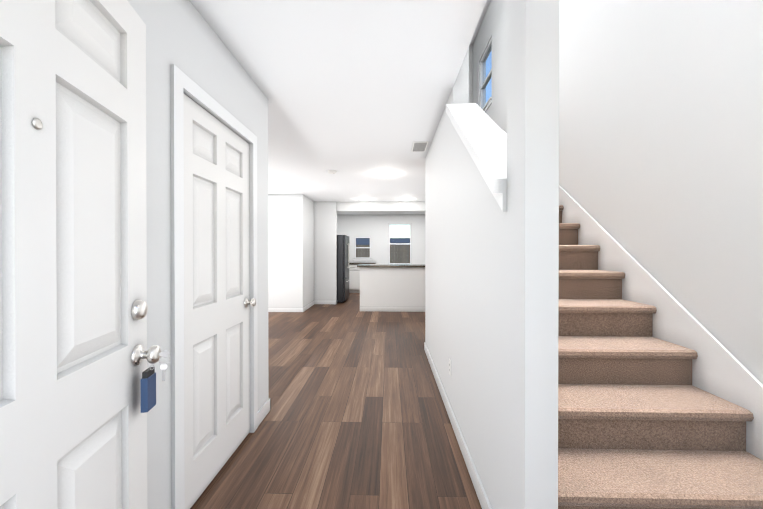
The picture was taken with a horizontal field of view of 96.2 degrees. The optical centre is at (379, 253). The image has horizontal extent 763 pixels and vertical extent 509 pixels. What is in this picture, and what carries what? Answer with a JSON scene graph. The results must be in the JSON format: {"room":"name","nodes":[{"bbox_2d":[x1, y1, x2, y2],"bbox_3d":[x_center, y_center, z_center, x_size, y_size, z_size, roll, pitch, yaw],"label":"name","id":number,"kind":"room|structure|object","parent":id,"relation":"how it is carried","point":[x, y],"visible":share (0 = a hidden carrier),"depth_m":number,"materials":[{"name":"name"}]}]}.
{"room":"entrance hallway","nodes":[
{"label":"entrance hallway","id":0,"kind":"room"},
{"bbox_2d":[127,0,262,508],"bbox_3d":[-0.990,0.021,1.391,0.115,2.500,2.490,0,0,2],"label":"wall","id":1,"kind":"structure","parent":0,"point":[160,19],"depth_m":1.46,"materials":[{"name":"white paint"}]},
{"bbox_2d":[170,64,257,508],"bbox_3d":[-0.965,0.213,2.006,0.131,2.110,0.960,0,0,2],"label":"trim","id":2,"kind":"structure","parent":1,"relation":"attached to","point":[180,81],"depth_m":1.57,"materials":[{"name":"white paint"}]},
{"bbox_2d":[258,398,270,425],"bbox_3d":[-0.892,1.217,2.624,0.013,0.095,0.270,0,0,2],"label":"baseboard","id":3,"kind":"structure","parent":1,"relation":"attached to","point":[264,410],"depth_m":2.61,"materials":[{"name":"white paint"}]},
{"bbox_2d":[180,0,250,143],"bbox_3d":[-0.973,-1.002,2.001,0.115,0.460,0.820,0,0,2],"label":"wall","id":4,"kind":"structure","parent":0,"point":[211,66],"depth_m":1.88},
{"bbox_2d":[183,93,255,508],"bbox_3d":[-0.915,0.245,2.001,0.111,2.025,0.825,0,0,2],"label":"closet door","id":5,"kind":"structure","parent":4,"relation":"attached to","point":[218,302],"depth_m":1.94,"materials":[{"name":"white paint"}]},
{"bbox_2d":[263,94,268,404],"bbox_3d":[-3.090,0.014,2.754,4.390,2.500,0.120,0,0,2],"label":"wall","id":6,"kind":"structure","parent":0,"point":[265,260],"depth_m":2.69,"materials":[{"name":"white paint"}]},
{"bbox_2d":[268,194,303,307],"bbox_3d":[-3.393,-0.007,7.364,3.530,2.500,0.120,0,0,2],"label":"wall","id":7,"kind":"structure","parent":0,"point":[285,250],"depth_m":7.27,"materials":[{"name":"white paint"}]},
{"bbox_2d":[268,307,303,311],"bbox_3d":[-3.289,1.196,7.301,3.343,0.095,0.013,0,0,2],"label":"baseboard","id":8,"kind":"structure","parent":7,"relation":"attached to","point":[269,309],"depth_m":7.26,"materials":[{"name":"white paint"}]},
{"bbox_2d":[304,195,313,305],"bbox_3d":[-1.634,-0.016,9.316,0.120,2.500,3.880,0,0,2],"label":"wall","id":9,"kind":"structure","parent":0,"point":[308,250],"depth_m":7.79,"materials":[{"name":"white paint"}]},
{"bbox_2d":[304,300,314,310],"bbox_3d":[-1.609,1.193,7.821,0.013,0.095,1.080,0,0,2],"label":"baseboard","id":10,"kind":"structure","parent":9,"relation":"attached to","point":[306,307],"depth_m":7.83,"materials":[{"name":"white paint"}]},
{"bbox_2d":[314,202,336,299],"bbox_3d":[-1.329,-0.012,8.408,0.540,2.500,0.120,0,0,2],"label":"wall","id":11,"kind":"structure","parent":0,"point":[325,250],"depth_m":8.35,"materials":[{"name":"white paint"}]},
{"bbox_2d":[315,300,336,303],"bbox_3d":[-1.309,1.191,8.362,0.523,0.095,0.043,0,0,2],"label":"baseboard","id":12,"kind":"structure","parent":11,"relation":"attached to","point":[316,301],"depth_m":8.34,"materials":[{"name":"white paint"}]},
{"bbox_2d":[190,293,481,508],"bbox_3d":[-1.592,1.300,5.775,7.420,0.100,11.210,0,0,2],"label":"floor","id":13,"kind":"structure","parent":0,"point":[357,417],"depth_m":2.48,"materials":[{"name":"brown wood"}]},
{"bbox_2d":[337,235,349,302],"bbox_3d":[-1.181,0.385,8.956,0.775,1.700,0.900,0,0,2],"label":"fridge","id":14,"kind":"object","parent":13,"relation":"on","point":[343,279],"visible":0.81,"depth_m":8.50,"materials":[{"name":"black metal"}]},
{"bbox_2d":[349,263,360,292],"bbox_3d":[-0.825,0.781,10.924,0.450,0.890,0.608,0,0,2],"label":"base cabinet","id":15,"kind":"object","parent":13,"relation":"on","point":[354,278],"depth_m":10.62,"materials":[{"name":"wood"}]},
{"bbox_2d":[361,268,424,311],"bbox_3d":[0.330,0.766,7.715,1.396,0.950,0.420,0,0,2],"label":"base cabinet","id":16,"kind":"object","parent":13,"relation":"on","point":[393,287],"depth_m":7.34,"materials":[{"name":"wood"}]},
{"bbox_2d":[357,264,424,267],"bbox_3d":[0.278,0.272,7.629,1.496,0.040,0.670,0,0,2],"label":"countertop","id":17,"kind":"structure","parent":16,"relation":"on","point":[360,265],"depth_m":7.31,"materials":[{"name":"grey stone"}]},
{"bbox_2d":[558,205,762,508],"bbox_3d":[1.181,-0.162,2.921,1.016,2.850,3.904,0,0,2],"label":"stairs","id":18,"kind":"structure","parent":13,"relation":"on","point":[644,422],"depth_m":1.56,"materials":[{"name":"beige carpet"}]},
{"bbox_2d":[189,0,486,214],"bbox_3d":[-2.284,-1.310,5.782,5.835,0.120,11.210,0,0,2],"label":"ceiling","id":19,"kind":"structure","parent":0,"point":[356,93],"depth_m":2.43,"materials":[{"name":"white paint"}]},
{"bbox_2d":[328,170,336,173],"bbox_3d":[-0.718,-1.228,5.174,0.136,0.038,0.136,0,0,2],"label":"smoke detector","id":20,"kind":"object","parent":19,"relation":"attached to","point":[332,171],"visible":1,"depth_m":5.13,"materials":[{"name":"white plastic"}]},
{"bbox_2d":[411,141,428,151],"bbox_3d":[0.465,-1.237,3.971,0.170,0.008,0.360,0,0,2],"label":"ceiling vent","id":21,"kind":"object","parent":19,"relation":"in","point":[419,146],"visible":1,"depth_m":3.95,"materials":[{"name":"white metal"}]},
{"bbox_2d":[336,202,424,211],"bbox_3d":[0.400,-1.152,8.420,2.915,0.220,0.150,0,0,2],"label":"header beam","id":22,"kind":"structure","parent":0,"point":[375,206],"depth_m":8.36,"materials":[{"name":"white paint"}]},
{"bbox_2d":[337,214,424,263],"bbox_3d":[-1.556,-0.026,11.315,6.985,2.500,0.120,0,0,2],"label":"wall","id":23,"kind":"structure","parent":0,"point":[374,228],"depth_m":11.21,"materials":[{"name":"white paint"}]},
{"bbox_2d":[353,237,371,261],"bbox_3d":[-0.555,-0.145,11.262,0.630,0.820,0.130,0,0,2],"label":"kitchen window","id":24,"kind":"structure","parent":23,"relation":"in","point":[362,259],"depth_m":11.24,"materials":[{"name":"white paint"}]},
{"bbox_2d":[388,223,411,263],"bbox_3d":[0.669,-0.270,11.227,0.840,1.450,0.130,0,0,2],"label":"kitchen window","id":25,"kind":"structure","parent":23,"relation":"in","point":[389,243],"depth_m":11.22,"materials":[{"name":"white paint"}]},
{"bbox_2d":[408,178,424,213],"bbox_3d":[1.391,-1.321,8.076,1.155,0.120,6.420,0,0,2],"label":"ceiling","id":26,"kind":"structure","parent":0,"point":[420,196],"depth_m":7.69,"materials":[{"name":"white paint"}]},
{"bbox_2d":[469,45,472,103],"bbox_3d":[1.236,-2.714,6.724,1.150,2.680,0.120,0,0,2],"label":"wall","id":27,"kind":"structure","parent":0,"point":[470,73],"depth_m":6.64,"materials":[{"name":"white paint"}]},
{"bbox_2d":[470,0,490,44],"bbox_3d":[1.175,-4.099,3.423,1.330,0.120,6.710,0,0,2],"label":"ceiling","id":28,"kind":"structure","parent":0,"point":[480,20],"depth_m":5.96,"materials":[{"name":"white paint"}]},
{"bbox_2d":[404,0,558,508],"bbox_3d":[0.705,-1.402,6.244,0.115,5.300,10.120,0,0,2],"label":"wall","id":29,"kind":"structure","parent":0,"point":[532,246],"depth_m":1.35,"materials":[{"name":"white paint"}]},
{"bbox_2d":[449,358,450,375],"bbox_3d":[0.544,0.880,2.648,0.008,0.116,0.072,0,0,2],"label":"outlet","id":30,"kind":"object","parent":29,"relation":"attached to","point":[449,367],"visible":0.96,"depth_m":2.64,"materials":[{"name":"white plastic"}]},
{"bbox_2d":[424,342,491,508],"bbox_3d":[0.611,1.216,2.833,0.141,0.095,3.296,0,0,2],"label":"baseboard","id":31,"kind":"structure","parent":29,"relation":"attached to","point":[478,487],"depth_m":2.15,"materials":[{"name":"white paint"}]},
{"bbox_2d":[446,103,506,211],"bbox_3d":[0.587,-0.640,1.958,0.225,0.936,1.162,0,0,2],"label":"trim","id":32,"kind":"structure","parent":29,"relation":"attached to","point":[482,134],"depth_m":1.78,"materials":[{"name":"white paint"}]},
{"bbox_2d":[473,0,762,383],"bbox_3d":[1.842,-1.399,5.668,0.120,5.300,11.210,0,0,2],"label":"wall","id":33,"kind":"structure","parent":0,"point":[661,142],"depth_m":1.96,"materials":[{"name":"white paint"}]},
{"bbox_2d":[480,37,491,111],"bbox_3d":[1.821,-2.925,5.806,0.130,1.090,0.840,0,0,2],"label":"window","id":34,"kind":"structure","parent":33,"relation":"in","point":[484,82],"depth_m":6.01,"materials":[{"name":"white paint"}]},
{"bbox_2d":[503,130,762,459],"bbox_3d":[1.694,-0.236,2.777,0.014,3.000,4.162,0,0,2],"label":"skirt","id":35,"kind":"object","parent":33,"relation":"attached to","point":[719,369],"visible":0.33,"depth_m":1.89,"materials":[{"name":"white paint"}]},
{"bbox_3d":[-0.836,0.026,0.195,0.258,2.500,0.108,0,0,2],"label":"wall","id":36,"kind":"structure","parent":0,"visible":0},
{"bbox_2d":[0,0,160,508],"bbox_3d":[-0.729,0.247,0.696,0.177,2.030,0.933,0,0,-10],"label":"front door","id":37,"kind":"structure","parent":36,"relation":"in","point":[75,355],"depth_m":0.82,"materials":[{"name":"white paint"}]},
{"bbox_2d":[140,350,170,412],"bbox_3d":[-0.714,0.405,1.100,0.072,0.183,0.058,0,0,-10],"label":"keys","id":38,"kind":"object","parent":37,"relation":"attached to","point":[148,389],"visible":1,"depth_m":1.09,"materials":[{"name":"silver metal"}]},
{"label":"outside","id":39,"kind":"structure","parent":0,"visible":0},
{"bbox_3d":[1.233,1.110,50.559,80.000,0.100,78.480,0,0,2],"label":"ground","id":40,"kind":"structure","parent":39,"visible":0},
{"bbox_2d":[356,245,409,262],"bbox_3d":[0.304,0.398,16.838,18.000,1.640,0.060,0,0,2],"label":"fence","id":41,"kind":"object","parent":40,"relation":"on","point":[399,253],"depth_m":16.79,"materials":[{"name":"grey wood"}]},
{"bbox_2d":[356,238,409,244],"bbox_3d":[-2.570,-1.318,75.902,44.200,4.520,17.200,0,0,2],"label":"sky","id":42,"kind":"structure","parent":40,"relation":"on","point":[362,241],"depth_m":73.36,"materials":[{"name":"blue"}]}
]}

